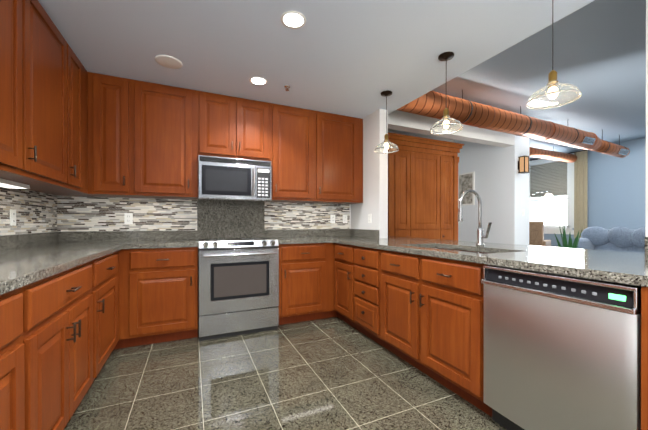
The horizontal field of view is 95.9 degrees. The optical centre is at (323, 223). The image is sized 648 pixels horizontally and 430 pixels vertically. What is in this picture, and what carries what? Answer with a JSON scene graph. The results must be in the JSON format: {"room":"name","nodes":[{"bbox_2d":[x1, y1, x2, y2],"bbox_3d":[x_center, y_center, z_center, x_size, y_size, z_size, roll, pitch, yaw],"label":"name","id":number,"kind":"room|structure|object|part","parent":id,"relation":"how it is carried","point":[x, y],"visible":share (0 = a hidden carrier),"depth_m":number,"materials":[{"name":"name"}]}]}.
{"room":"kitchen","nodes":[
{"label":"kitchen","id":0,"kind":"room"},
{"bbox_2d":[84,196,350,231],"bbox_3d":[-1.131,-0.361,3.555,3.250,2.920,0.150,0,0,-24],"label":"wall","id":1,"kind":"structure","parent":0,"point":[287,229],"depth_m":4.15,"materials":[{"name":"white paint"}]},
{"bbox_2d":[0,0,35,179],"bbox_3d":[-1.684,-0.819,1.256,0.347,1.106,0.761,0,0,-24],"label":"upper cabinet","id":2,"kind":"object","parent":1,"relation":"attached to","point":[17,17],"depth_m":1.56,"materials":[{"name":"brown wood"}]},
{"bbox_2d":[0,178,29,188],"bbox_3d":[-1.983,-0.250,1.772,0.110,0.029,0.500,0,0,-24],"label":"under-cabinet light","id":3,"kind":"object","parent":2,"relation":"attached to","point":[5,183],"visible":1,"depth_m":1.82,"materials":[{"name":"white plastic"}]},
{"bbox_2d":[10,0,75,191],"bbox_3d":[-1.938,-0.820,1.821,0.347,1.106,0.760,0,0,-24],"label":"upper cabinet","id":4,"kind":"object","parent":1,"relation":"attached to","point":[70,125],"depth_m":1.97,"materials":[{"name":"brown wood"}]},
{"bbox_2d":[27,56,83,191],"bbox_3d":[-2.120,-0.821,2.223,0.347,1.106,0.402,0,0,-24],"label":"upper cabinet","id":5,"kind":"object","parent":1,"relation":"attached to","point":[79,67],"depth_m":2.42,"materials":[{"name":"brown wood"}]},
{"bbox_2d":[92,73,135,197],"bbox_3d":[-2.053,-0.823,2.862,0.340,1.106,0.348,0,0,-24],"label":"upper cabinet","id":6,"kind":"object","parent":1,"relation":"attached to","point":[111,95],"depth_m":2.71,"materials":[{"name":"brown wood"}]},
{"bbox_2d":[124,213,132,223],"bbox_3d":[-2.038,-0.050,3.048,0.072,0.116,0.008,0,0,-24],"label":"electrical outlet","id":7,"kind":"object","parent":1,"relation":"attached to","point":[128,218],"visible":1,"depth_m":3.05,"materials":[{"name":"white plastic"}]},
{"bbox_2d":[132,79,207,199],"bbox_3d":[-1.601,-0.823,3.066,0.653,1.106,0.348,0,0,-24],"label":"upper cabinet","id":8,"kind":"object","parent":1,"relation":"attached to","point":[170,123],"depth_m":2.90,"materials":[{"name":"brown wood"}]},
{"bbox_2d":[208,92,271,163],"bbox_3d":[-1.023,-1.039,3.326,0.760,0.676,0.348,0,0,-24],"label":"upper cabinet","id":9,"kind":"object","parent":1,"relation":"attached to","point":[240,128],"depth_m":3.18,"materials":[{"name":"brown wood"}]},
{"bbox_2d":[198,155,271,202],"bbox_3d":[-0.996,-0.475,3.267,0.754,0.445,0.431,0,0,-24],"label":"microwave","id":10,"kind":"object","parent":9,"relation":"attached to","point":[222,179],"visible":0.98,"depth_m":3.10,"materials":[{"name":"silver metal"}]},
{"bbox_2d":[269,103,315,202],"bbox_3d":[-0.428,-0.824,3.595,0.545,1.106,0.348,0,0,-24],"label":"upper cabinet","id":11,"kind":"object","parent":1,"relation":"attached to","point":[293,165],"depth_m":3.44,"materials":[{"name":"brown wood"}]},
{"bbox_2d":[330,215,334,222],"bbox_3d":[0.123,-0.062,4.023,0.072,0.116,0.008,0,0,-24],"label":"electrical outlet","id":12,"kind":"object","parent":1,"relation":"attached to","point":[332,218],"visible":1,"depth_m":4.02,"materials":[{"name":"white plastic"}]},
{"bbox_2d":[316,111,362,203],"bbox_3d":[0.135,-0.825,3.849,0.692,1.106,0.348,0,0,-24],"label":"upper cabinet","id":13,"kind":"object","parent":1,"relation":"attached to","point":[339,138],"depth_m":3.69,"materials":[{"name":"brown wood"}]},
{"bbox_2d":[343,215,346,222],"bbox_3d":[0.296,-0.062,4.101,0.072,0.116,0.008,0,0,-24],"label":"electrical outlet","id":14,"kind":"object","parent":1,"relation":"attached to","point":[344,218],"visible":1,"depth_m":4.10,"materials":[{"name":"white plastic"}]},
{"bbox_2d":[64,317,506,429],"bbox_3d":[2.515,1.123,3.805,11.100,0.050,11.600,0,0,-24],"label":"floor","id":15,"kind":"structure","parent":0,"point":[333,373],"depth_m":1.95,"materials":[{"name":"tile"}]},
{"bbox_2d":[0,282,35,429],"bbox_3d":[-1.219,0.666,0.583,0.637,0.880,0.799,0,0,-24],"label":"base cabinet","id":16,"kind":"object","parent":15,"relation":"on","point":[18,306],"depth_m":1.03,"materials":[{"name":"brown wood"}]},
{"bbox_2d":[36,258,99,429],"bbox_3d":[-1.550,0.664,1.316,0.637,0.880,0.810,0,0,-24],"label":"base cabinet","id":17,"kind":"object","parent":15,"relation":"on","point":[63,334],"depth_m":1.41,"materials":[{"name":"brown wood"}]},
{"bbox_2d":[0,187,139,294],"bbox_3d":[-1.655,-0.021,1.575,0.660,0.489,2.970,0,0,-24],"label":"countertop","id":18,"kind":"structure","parent":17,"relation":"on","point":[51,238],"depth_m":2.41,"materials":[{"name":"stone"}]},
{"bbox_2d":[100,250,119,369],"bbox_3d":[-1.842,0.663,1.963,0.637,0.880,0.610,0,0,-24],"label":"base cabinet","id":19,"kind":"object","parent":15,"relation":"on","point":[110,263],"depth_m":2.15,"materials":[{"name":"brown wood"}]},
{"bbox_2d":[124,247,197,347],"bbox_3d":[-1.600,0.661,2.910,0.623,0.880,0.637,0,0,-24],"label":"base cabinet","id":20,"kind":"object","parent":15,"relation":"on","point":[161,284],"depth_m":2.63,"materials":[{"name":"brown wood"}]},
{"bbox_2d":[198,237,278,340],"bbox_3d":[-0.935,0.633,3.135,0.762,0.934,0.725,0,0,-24],"label":"range","id":21,"kind":"object","parent":15,"relation":"on","point":[238,286],"visible":1,"depth_m":2.85,"materials":[{"name":"silver metal"}]},
{"bbox_2d":[278,243,319,324],"bbox_3d":[-0.361,0.659,3.469,0.548,0.880,0.637,0,0,-24],"label":"base cabinet","id":22,"kind":"object","parent":15,"relation":"on","point":[299,264],"depth_m":3.17,"materials":[{"name":"brown wood"}]},
{"bbox_2d":[332,243,343,320],"bbox_3d":[0.448,0.660,3.252,0.617,0.880,0.465,0,0,-24],"label":"base cabinet","id":23,"kind":"object","parent":15,"relation":"on","point":[337,249],"depth_m":3.26,"materials":[{"name":"brown wood"}]},
{"bbox_2d":[344,244,431,343],"bbox_3d":[0.622,0.661,2.866,0.617,0.880,0.529,0,0,-24],"label":"base cabinet","id":24,"kind":"object","parent":15,"relation":"on","point":[364,267],"depth_m":2.65,"materials":[{"name":"brown wood"}]},
{"bbox_2d":[308,203,647,286],"bbox_3d":[1.000,-0.023,2.652,1.107,0.489,3.350,0,0,-24],"label":"countertop","id":25,"kind":"structure","parent":24,"relation":"on","point":[630,268],"depth_m":1.85,"materials":[{"name":"stone"}]},
{"bbox_2d":[434,248,488,253],"bbox_3d":[0.993,0.333,2.216,0.412,0.218,0.792,0,0,-24],"label":"undermount sink","id":26,"kind":"object","parent":25,"relation":"in","point":[462,251],"visible":0.06,"depth_m":2.38,"materials":[{"name":"silver metal"}]},
{"bbox_2d":[458,189,491,245],"bbox_3d":[1.176,-0.044,2.287,0.270,0.451,0.124,0,0,-24],"label":"faucet","id":27,"kind":"object","parent":25,"relation":"on","point":[480,236],"visible":1,"depth_m":2.33,"materials":[{"name":"silver metal"}]},
{"bbox_2d":[388,132,463,240],"bbox_3d":[1.588,-0.154,5.152,1.650,2.500,0.695,0,0,-24],"label":"armoire","id":28,"kind":"object","parent":15,"relation":"on","point":[422,187],"visible":0.46,"depth_m":4.86,"materials":[{"name":"brown wood"}]},
{"bbox_2d":[380,275,491,416],"bbox_3d":[0.945,0.802,2.187,0.587,0.600,0.975,0,0,-24],"label":"base cabinet","id":29,"kind":"object","parent":15,"relation":"on","point":[434,323],"depth_m":1.91,"materials":[{"name":"brown wood"}]},
{"bbox_2d":[529,221,550,245],"bbox_3d":[5.370,0.520,7.666,0.780,1.140,0.840,0,0,-44],"label":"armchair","id":30,"kind":"object","parent":15,"relation":"on","point":[536,233],"visible":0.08,"depth_m":7.23,"materials":[{"name":"fabric"}]},
{"bbox_2d":[529,191,555,199],"bbox_3d":[5.425,0.135,7.809,0.320,1.909,1.310,0,0,-24],"label":"arc floor lamp","id":31,"kind":"object","parent":15,"relation":"on","point":[548,196],"visible":0.38,"depth_m":7.28,"materials":[{"name":"silver metal"}]},
{"bbox_2d":[481,265,640,429],"bbox_3d":[1.252,0.668,1.446,0.582,0.872,0.612,0,0,-24],"label":"dishwasher","id":32,"kind":"object","parent":15,"relation":"on","point":[562,352],"visible":0.98,"depth_m":1.27,"materials":[{"name":"silver metal"}]},
{"bbox_2d":[554,226,581,247],"bbox_3d":[5.088,0.554,6.055,0.385,1.078,0.396,0,0,-24],"label":"snake plant","id":33,"kind":"object","parent":15,"relation":"on","point":[569,244],"visible":0.46,"depth_m":6.10,"materials":[{"name":"green plant"}]},
{"bbox_2d":[572,227,644,252],"bbox_3d":[6.465,0.583,5.723,0.880,1.023,2.450,0,0,-24],"label":"sofa","id":34,"kind":"object","parent":15,"relation":"on","point":[623,239],"visible":0.42,"depth_m":6.37,"materials":[{"name":"fabric"}]},
{"bbox_2d":[38,0,593,118],"bbox_3d":[0.336,-1.594,0.374,3.610,0.440,7.150,0,0,-24],"label":"ceiling soffit","id":35,"kind":"structure","parent":0,"point":[353,58],"depth_m":2.23,"materials":[{"name":"white paint"}]},
{"bbox_2d":[155,55,182,68],"bbox_3d":[-1.323,-1.375,2.495,0.210,0.008,0.210,0,0,-24],"label":"ceiling speaker","id":36,"kind":"object","parent":35,"relation":"attached to","point":[167,61],"visible":1,"depth_m":2.48,"materials":[{"name":"white plastic"}]},
{"bbox_2d":[249,76,266,84],"bbox_3d":[-0.634,-1.377,2.828,0.172,0.004,0.172,0,0,-24],"label":"recessed light","id":37,"kind":"object","parent":35,"relation":"attached to","point":[256,80],"visible":1,"depth_m":2.82,"materials":[{"name":"white plastic"}]},
{"bbox_2d":[281,11,305,28],"bbox_3d":[-0.207,-1.375,1.978,0.172,0.004,0.172,0,0,-24],"label":"recessed light","id":38,"kind":"object","parent":35,"relation":"attached to","point":[293,19],"visible":1,"depth_m":1.97,"materials":[{"name":"white plastic"}]},
{"bbox_2d":[374,90,398,153],"bbox_3d":[0.661,-1.075,3.095,0.254,0.610,0.254,0,0,-24],"label":"pendant light","id":39,"kind":"object","parent":35,"relation":"hanging from","point":[385,146],"visible":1,"depth_m":3.08,"materials":[{"name":"clear glass"}]},
{"bbox_3d":[0.661,-0.825,3.095,0.254,0.110,0.254,0,0,-24],"label":"lamp shade","id":40,"kind":"part","parent":39,"relation":"part of","materials":[{"name":"clear glass"}]},
{"bbox_2d":[430,51,462,134],"bbox_3d":[1.005,-1.073,2.405,0.254,0.610,0.254,0,0,-24],"label":"pendant light","id":41,"kind":"object","parent":35,"relation":"hanging from","point":[446,124],"visible":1,"depth_m":2.40,"materials":[{"name":"clear glass"}]},
{"bbox_3d":[1.005,-0.823,2.406,0.254,0.110,0.254,0,0,-24],"label":"lamp shade","id":42,"kind":"part","parent":41,"relation":"part of","materials":[{"name":"clear glass"}]},
{"bbox_2d":[526,0,581,108],"bbox_3d":[1.340,-1.046,1.712,0.254,0.660,0.254,0,0,-24],"label":"pendant light","id":43,"kind":"object","parent":35,"relation":"hanging from","point":[554,92],"visible":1,"depth_m":1.71,"materials":[{"name":"clear glass"}]},
{"bbox_3d":[1.340,-0.771,1.712,0.254,0.110,0.254,0,0,-24],"label":"lamp shade","id":44,"kind":"part","parent":43,"relation":"part of","materials":[{"name":"clear glass"}]},
{"bbox_2d":[351,109,387,237],"bbox_3d":[0.549,-0.362,3.929,0.120,2.920,0.850,0,0,-24],"label":"wall","id":45,"kind":"structure","parent":0,"point":[374,204],"depth_m":3.62,"materials":[{"name":"white paint"}]},
{"bbox_2d":[388,129,454,142],"bbox_3d":[1.429,-0.366,5.807,3.030,2.920,0.150,0,0,-24],"label":"wall","id":46,"kind":"structure","parent":0,"point":[419,135],"depth_m":5.96,"materials":[{"name":"white paint"}]},
{"bbox_2d":[388,110,514,147],"bbox_3d":[1.999,-1.603,4.652,2.940,0.440,0.180,0,0,-24],"label":"beam","id":47,"kind":"structure","parent":0,"point":[408,122],"depth_m":4.60,"materials":[{"name":"white paint"}]},
{"bbox_2d":[455,135,528,244],"bbox_3d":[3.176,-0.367,6.129,0.420,2.920,1.900,0,0,-24],"label":"wall","id":48,"kind":"structure","parent":0,"point":[501,186],"depth_m":5.47,"materials":[{"name":"white paint"}]},
{"bbox_2d":[458,172,474,205],"bbox_3d":[2.952,-0.712,6.071,0.032,0.670,0.380,0,0,-24],"label":"picture frame","id":49,"kind":"object","parent":48,"relation":"attached to","point":[466,181],"visible":0.75,"depth_m":6.03,"materials":[{"name":"white"}]},
{"bbox_2d":[518,156,529,173],"bbox_3d":[3.522,-1.034,5.166,0.140,0.290,0.133,0,0,-24],"label":"lantern sconce","id":50,"kind":"object","parent":48,"relation":"attached to","point":[523,164],"visible":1,"depth_m":5.13,"materials":[{"name":"glass"}]},
{"bbox_2d":[432,0,645,158],"bbox_3d":[2.675,-1.872,3.870,10.750,0.100,11.600,0,0,-24],"label":"ceiling","id":51,"kind":"structure","parent":0,"point":[599,54],"depth_m":3.55,"materials":[{"name":"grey paint"}]},
{"bbox_2d":[397,90,629,157],"bbox_3d":[3.562,-1.592,4.775,5.898,0.460,0.420,0,0,-24],"label":"duct","id":52,"kind":"object","parent":51,"relation":"hanging from","point":[433,104],"visible":0.98,"depth_m":4.23,"materials":[{"name":"orange metal"}]},
{"bbox_2d":[529,146,576,162],"bbox_3d":[4.813,-1.667,6.645,2.970,0.318,0.200,0,0,-24],"label":"duct","id":53,"kind":"object","parent":51,"relation":"hanging from","point":[550,155],"visible":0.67,"depth_m":6.79,"materials":[{"name":"orange metal"}]},
{"bbox_2d":[529,150,587,237],"bbox_3d":[6.014,-0.369,7.903,0.052,2.856,2.000,0,0,-24],"label":"curtain","id":54,"kind":"object","parent":51,"relation":"hanging from","point":[580,192],"visible":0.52,"depth_m":7.20,"materials":[{"name":"beige fabric"}]},
{"bbox_2d":[529,138,645,247],"bbox_3d":[7.096,-0.366,5.868,0.150,2.920,11.600,0,0,-24],"label":"wall","id":55,"kind":"structure","parent":0,"point":[616,191],"depth_m":6.64,"materials":[{"name":"blue paint"}]},
{"bbox_2d":[529,153,573,234],"bbox_3d":[6.091,-0.761,7.948,0.170,2.080,1.240,0,0,-24],"label":"window","id":56,"kind":"structure","parent":55,"relation":"in","point":[553,215],"depth_m":7.80,"materials":[{"name":"white glass"}]},
{"bbox_2d":[530,161,566,197],"bbox_3d":[6.105,-1.181,7.953,0.040,0.920,0.920,0,0,-24],"label":"window blind","id":57,"kind":"object","parent":56,"relation":"attached to","point":[550,177],"visible":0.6,"depth_m":7.93,"materials":[{"name":"fabric"}]},
{"bbox_2d":[645,0,647,236],"bbox_3d":[2.944,-0.353,-0.064,0.198,2.920,4.200,0,0,-24],"label":"wall column","id":58,"kind":"structure","parent":0,"point":[646,211],"depth_m":1.80,"materials":[{"name":"white paint"}]},
{"bbox_3d":[-1.241,-0.352,-0.334,0.150,2.920,7.150,0,0,-24],"label":"wall","id":59,"kind":"structure","parent":0,"visible":0},
{"bbox_2d":[10,209,15,225],"bbox_3d":[-2.247,-0.043,2.114,0.008,0.116,0.072,0,0,-24],"label":"outlet","id":60,"kind":"object","parent":59,"relation":"attached to","point":[12,217],"visible":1,"depth_m":2.10,"materials":[{"name":"white plastic"}]}
]}

